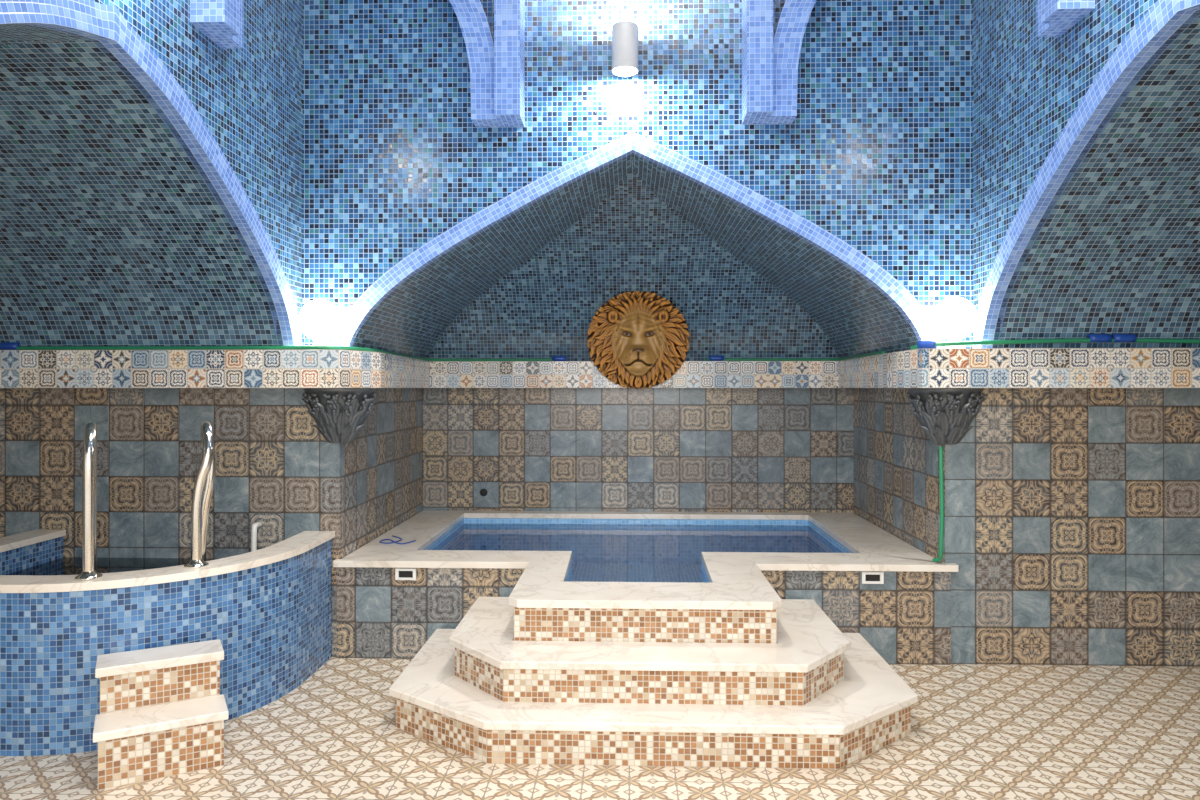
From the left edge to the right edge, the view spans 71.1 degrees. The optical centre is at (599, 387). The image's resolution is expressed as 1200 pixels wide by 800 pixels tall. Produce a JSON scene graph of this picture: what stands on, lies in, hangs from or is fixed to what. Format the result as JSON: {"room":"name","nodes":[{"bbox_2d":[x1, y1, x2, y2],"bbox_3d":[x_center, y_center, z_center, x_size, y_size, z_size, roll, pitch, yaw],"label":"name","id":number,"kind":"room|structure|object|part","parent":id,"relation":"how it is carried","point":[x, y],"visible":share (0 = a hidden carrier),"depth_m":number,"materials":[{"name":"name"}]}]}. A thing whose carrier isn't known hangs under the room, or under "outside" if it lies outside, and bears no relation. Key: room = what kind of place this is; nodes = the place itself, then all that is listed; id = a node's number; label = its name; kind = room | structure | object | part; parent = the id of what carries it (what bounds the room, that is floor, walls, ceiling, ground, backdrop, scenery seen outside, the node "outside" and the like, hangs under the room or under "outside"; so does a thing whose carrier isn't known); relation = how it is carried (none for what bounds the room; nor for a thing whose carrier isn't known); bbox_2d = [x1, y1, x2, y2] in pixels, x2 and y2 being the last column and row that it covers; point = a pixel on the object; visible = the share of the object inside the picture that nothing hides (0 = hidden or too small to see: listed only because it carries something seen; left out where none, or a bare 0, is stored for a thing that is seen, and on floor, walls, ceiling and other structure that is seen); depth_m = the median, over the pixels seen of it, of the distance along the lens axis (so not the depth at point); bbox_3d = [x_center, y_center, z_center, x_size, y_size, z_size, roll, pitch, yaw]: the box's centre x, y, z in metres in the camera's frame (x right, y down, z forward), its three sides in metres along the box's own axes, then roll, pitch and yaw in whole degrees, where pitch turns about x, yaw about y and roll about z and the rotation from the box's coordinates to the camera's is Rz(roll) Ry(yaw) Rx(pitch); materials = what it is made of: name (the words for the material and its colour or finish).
{"room":"spa","nodes":[
{"label":"spa","id":0,"kind":"room"},
{"bbox_2d":[0,23,281,345],"bbox_3d":[-2.519,-0.655,2.790,1.750,0.971,2.975,0,0,2],"label":"vault","id":1,"kind":"object","parent":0,"point":[110,234],"visible":0.98,"depth_m":3.72,"materials":[{"name":"blue tile"}]},
{"bbox_2d":[92,0,302,344],"bbox_3d":[-1.645,-1.720,2.759,0.001,3.100,3.440,0,0,2],"label":"wall","id":2,"kind":"structure","parent":0,"point":[249,98],"depth_m":3.93,"materials":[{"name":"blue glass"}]},
{"bbox_2d":[0,0,301,345],"bbox_3d":[-1.632,-0.712,2.759,0.085,1.083,3.162,0,0,2],"label":"trim","id":3,"kind":"structure","parent":2,"relation":"attached to","point":[103,23],"depth_m":3.15,"materials":[{"name":"blue tile"}]},
{"bbox_2d":[190,0,242,48],"bbox_3d":[-1.538,-2.355,3.811,0.140,1.810,0.970,0,0,2],"label":"trim","id":4,"kind":"structure","parent":2,"relation":"attached to","point":[221,21],"depth_m":3.37,"materials":[{"name":"blue tile"}]},
{"bbox_2d":[0,388,421,656],"bbox_3d":[-2.455,0.715,5.474,2.210,1.430,1.930,0,0,2],"label":"wall pier","id":5,"kind":"object","parent":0,"point":[275,469],"visible":0.58,"depth_m":4.51,"materials":[{"name":"tile"}]},
{"bbox_2d":[251,522,261,551],"bbox_3d":[-1.816,0.805,4.438,0.028,0.189,0.082,0,0,2],"label":"drain pipe","id":6,"kind":"object","parent":5,"relation":"attached to","point":[256,525],"visible":0.84,"depth_m":4.40,"materials":[{"name":"white plastic"}]},
{"bbox_2d":[302,388,376,442],"bbox_3d":[-1.363,0.145,4.448,0.386,0.290,0.330,0,0,-43],"label":"corbel","id":7,"kind":"object","parent":5,"relation":"attached to","point":[339,414],"visible":1,"depth_m":4.36,"materials":[{"name":"grey stone"}]},
{"bbox_2d":[0,657,1199,799],"bbox_3d":[0.068,1.430,1.949,7.800,0.001,8.900,0,0,2],"label":"floor","id":8,"kind":"structure","parent":0,"point":[979,731],"depth_m":3.25,"materials":[{"name":"beige tile"}]},
{"bbox_2d":[93,639,228,789],"bbox_3d":[-1.685,1.238,3.230,0.440,0.385,0.375,0,0,-29],"label":"entry steps","id":9,"kind":"structure","parent":8,"relation":"on","point":[163,711],"depth_m":3.16,"materials":[{"name":"brown tile"}]},
{"bbox_2d":[0,529,334,755],"bbox_3d":[-2.241,1.095,3.867,1.626,0.670,1.248,0,0,2],"label":"tub","id":10,"kind":"object","parent":8,"relation":"on","point":[269,609],"visible":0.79,"depth_m":3.47,"materials":[{"name":"blue tile"}]},
{"bbox_2d":[75,422,102,580],"bbox_3d":[-2.090,0.519,3.419,0.096,0.761,0.248,0,0,-37],"label":"handrail","id":11,"kind":"object","parent":10,"relation":"on","point":[89,463],"visible":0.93,"depth_m":3.35,"materials":[{"name":"metal"}]},
{"bbox_3d":[-2.085,0.519,3.438,0.048,0.761,0.225,0,0,-29],"label":"rail","id":12,"kind":"part","parent":11,"relation":"part of","materials":[{"name":"metal"}]},
{"bbox_2d":[184,421,215,568],"bbox_3d":[-1.733,0.523,3.669,0.114,0.753,0.270,0,0,-13],"label":"handrail","id":13,"kind":"object","parent":10,"relation":"on","point":[204,484],"visible":0.93,"depth_m":3.58,"materials":[{"name":"metal"}]},
{"bbox_2d":[333,510,958,664],"bbox_3d":[0.236,1.170,4.890,3.250,0.520,2.600,0,0,2],"label":"pool","id":14,"kind":"object","parent":8,"relation":"on","point":[604,576],"visible":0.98,"depth_m":4.43,"materials":[{"name":"tile"}]},
{"bbox_2d":[379,535,415,543],"bbox_3d":[-1.229,0.906,4.993,0.271,0.007,0.178,0,0,42],"label":"cable","id":15,"kind":"object","parent":14,"relation":"on","point":[392,535],"visible":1,"depth_m":4.95,"materials":[{"name":"blue plastic"}]},
{"bbox_2d":[395,568,416,579],"bbox_3d":[-1.024,0.982,4.431,0.110,0.060,0.012,0,0,2],"label":"vent","id":16,"kind":"object","parent":14,"relation":"attached to","point":[400,573],"depth_m":4.43,"materials":[{"name":"white plastic"}]},
{"bbox_2d":[862,572,883,583],"bbox_3d":[1.411,0.982,4.346,0.110,0.060,0.012,0,0,2],"label":"vent","id":17,"kind":"object","parent":14,"relation":"attached to","point":[867,577],"depth_m":4.34,"materials":[{"name":"white plastic"}]},
{"bbox_2d":[933,446,943,561],"bbox_3d":[1.747,0.602,4.335,0.028,0.606,0.068,0,0,-19],"label":"pipe","id":18,"kind":"object","parent":14,"relation":"on","point":[941,475],"visible":1,"depth_m":4.31,"materials":[{"name":"green plastic"}]},
{"bbox_2d":[389,597,917,768],"bbox_3d":[0.219,1.260,3.770,2.195,0.340,1.240,0,0,2],"label":"staircase","id":19,"kind":"structure","parent":8,"relation":"on","point":[820,696],"depth_m":3.35,"materials":[{"name":"brown tile"}]},
{"bbox_2d":[352,153,917,360],"bbox_3d":[0.203,-0.704,5.291,3.020,1.067,1.750,0,0,2],"label":"vault","id":20,"kind":"object","parent":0,"point":[531,285],"visible":0.94,"depth_m":5.59,"materials":[{"name":"blue tile"}]},
{"bbox_2d":[303,0,971,349],"bbox_3d":[0.172,-1.720,4.417,3.516,3.100,0.001,0,0,2],"label":"wall","id":21,"kind":"structure","parent":0,"point":[876,152],"depth_m":4.42,"materials":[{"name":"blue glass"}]},
{"bbox_2d":[449,0,524,126],"bbox_3d":[-0.886,-2.320,4.354,0.970,1.880,0.200,0,0,2],"label":"trim","id":22,"kind":"structure","parent":21,"relation":"attached to","point":[496,65],"depth_m":4.31,"materials":[{"name":"blue tile"}]},
{"bbox_2d":[612,21,637,76],"bbox_3d":[0.129,-1.725,4.314,0.136,0.260,0.208,0,0,2],"label":"wall lamp","id":23,"kind":"object","parent":21,"relation":"attached to","point":[624,33],"visible":1,"depth_m":4.22,"materials":[{"name":"metal"}]},
{"bbox_2d":[332,132,942,348],"bbox_3d":[0.172,-0.751,4.404,3.180,1.162,0.085,0,0,2],"label":"trim","id":24,"kind":"structure","parent":21,"relation":"attached to","point":[880,279],"depth_m":4.37,"materials":[{"name":"blue tile"}]},
{"bbox_2d":[742,0,815,123],"bbox_3d":[1.223,-2.320,4.280,0.970,1.880,0.200,0,0,2],"label":"trim","id":25,"kind":"structure","parent":21,"relation":"attached to","point":[770,62],"depth_m":4.26,"materials":[{"name":"blue tile"}]},
{"bbox_2d":[422,388,853,512],"bbox_3d":[0.268,0.715,6.269,3.178,1.430,0.150,0,0,2],"label":"wall","id":26,"kind":"structure","parent":0,"point":[531,449],"depth_m":6.19,"materials":[{"name":"tile"}]},
{"bbox_2d":[480,489,486,495],"bbox_3d":[-0.863,0.775,6.228,0.056,0.056,0.012,0,0,2],"label":"water jet","id":27,"kind":"object","parent":26,"relation":"attached to","point":[483,492],"visible":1,"depth_m":6.22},
{"bbox_2d":[0,348,1199,387],"bbox_3d":[0.128,-0.095,3.673,7.500,0.190,5.350,0,0,2],"label":"trim","id":28,"kind":"structure","parent":26,"relation":"attached to","point":[971,367],"depth_m":4.18,"materials":[{"name":"tile"}]},
{"bbox_2d":[0,342,566,360],"bbox_3d":[-1.557,-0.211,4.849,3.533,0.042,1.346,0,0,-38],"label":"hose","id":29,"kind":"object","parent":28,"relation":"on","point":[3,345],"visible":0.9,"depth_m":4.24,"materials":[{"name":"green rubber"}]},
{"bbox_2d":[299,299,341,349],"bbox_3d":[-1.422,-0.320,4.272,0.210,0.260,0.210,0,0,2],"label":"globe lamp","id":30,"kind":"object","parent":28,"relation":"on","point":[320,320],"visible":0.88,"depth_m":4.20,"materials":[{"name":"white glass"}]},
{"bbox_2d":[587,291,688,388],"bbox_3d":[0.267,-0.338,5.858,0.720,0.691,0.168,0,0,2],"label":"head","id":31,"kind":"object","parent":28,"relation":"on","point":[636,339],"visible":1,"depth_m":5.85},
{"bbox_2d":[707,351,885,360],"bbox_3d":[1.214,-0.211,5.377,0.952,0.042,1.233,0,0,2],"label":"hose","id":32,"kind":"object","parent":28,"relation":"on","point":[711,357],"visible":0.87,"depth_m":5.95,"materials":[{"name":"green rubber"}]},
{"bbox_2d":[932,297,977,348],"bbox_3d":[1.756,-0.320,4.161,0.210,0.260,0.210,0,0,2],"label":"globe lamp","id":33,"kind":"object","parent":28,"relation":"on","point":[953,318],"visible":0.9,"depth_m":4.09,"materials":[{"name":"white glass"}]},
{"bbox_2d":[910,334,1199,349],"bbox_3d":[2.500,-0.226,4.109,1.890,0.072,0.179,0,0,2],"label":"hose","id":34,"kind":"object","parent":28,"relation":"on","point":[933,344],"visible":0.98,"depth_m":4.05,"materials":[{"name":"green rubber"}]},
{"bbox_2d":[854,388,1199,665],"bbox_3d":[2.880,0.715,5.288,2.112,1.430,1.930,0,0,2],"label":"wall","id":35,"kind":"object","parent":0,"point":[1072,515],"visible":0.73,"depth_m":4.34,"materials":[{"name":"patterned ceramic tile"},{"name":"blue marbled tile"}]},
{"bbox_2d":[906,388,985,444],"bbox_3d":[1.768,0.145,4.339,0.330,0.290,0.386,0,0,-43],"label":"corbel","id":36,"kind":"object","parent":35,"relation":"attached to","point":[945,415],"visible":1,"depth_m":4.25,"materials":[{"name":"grey stone"}]},
{"bbox_2d":[972,0,1157,340],"bbox_3d":[1.869,-1.720,2.636,0.001,3.100,3.440,0,0,2],"label":"wall","id":37,"kind":"structure","parent":0,"point":[1027,87],"depth_m":3.85,"materials":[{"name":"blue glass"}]},
{"bbox_2d":[1037,0,1094,36],"bbox_3d":[1.836,-2.355,3.693,0.140,1.810,0.970,0,0,2],"label":"trim","id":38,"kind":"structure","parent":37,"relation":"attached to","point":[1054,17],"depth_m":3.30,"materials":[{"name":"blue tile"}]},
{"bbox_2d":[972,0,1199,347],"bbox_3d":[1.857,-0.733,2.637,0.085,1.126,3.163,0,0,2],"label":"trim","id":39,"kind":"structure","parent":37,"relation":"attached to","point":[1164,17],"depth_m":3.27,"materials":[{"name":"blue tile"}]},
{"bbox_2d":[992,10,1199,347],"bbox_3d":[2.744,-0.677,2.606,1.750,1.014,2.975,0,0,2],"label":"vault","id":40,"kind":"object","parent":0,"point":[1118,252],"visible":0.94,"depth_m":3.69,"materials":[{"name":"blue tile"}]}
]}

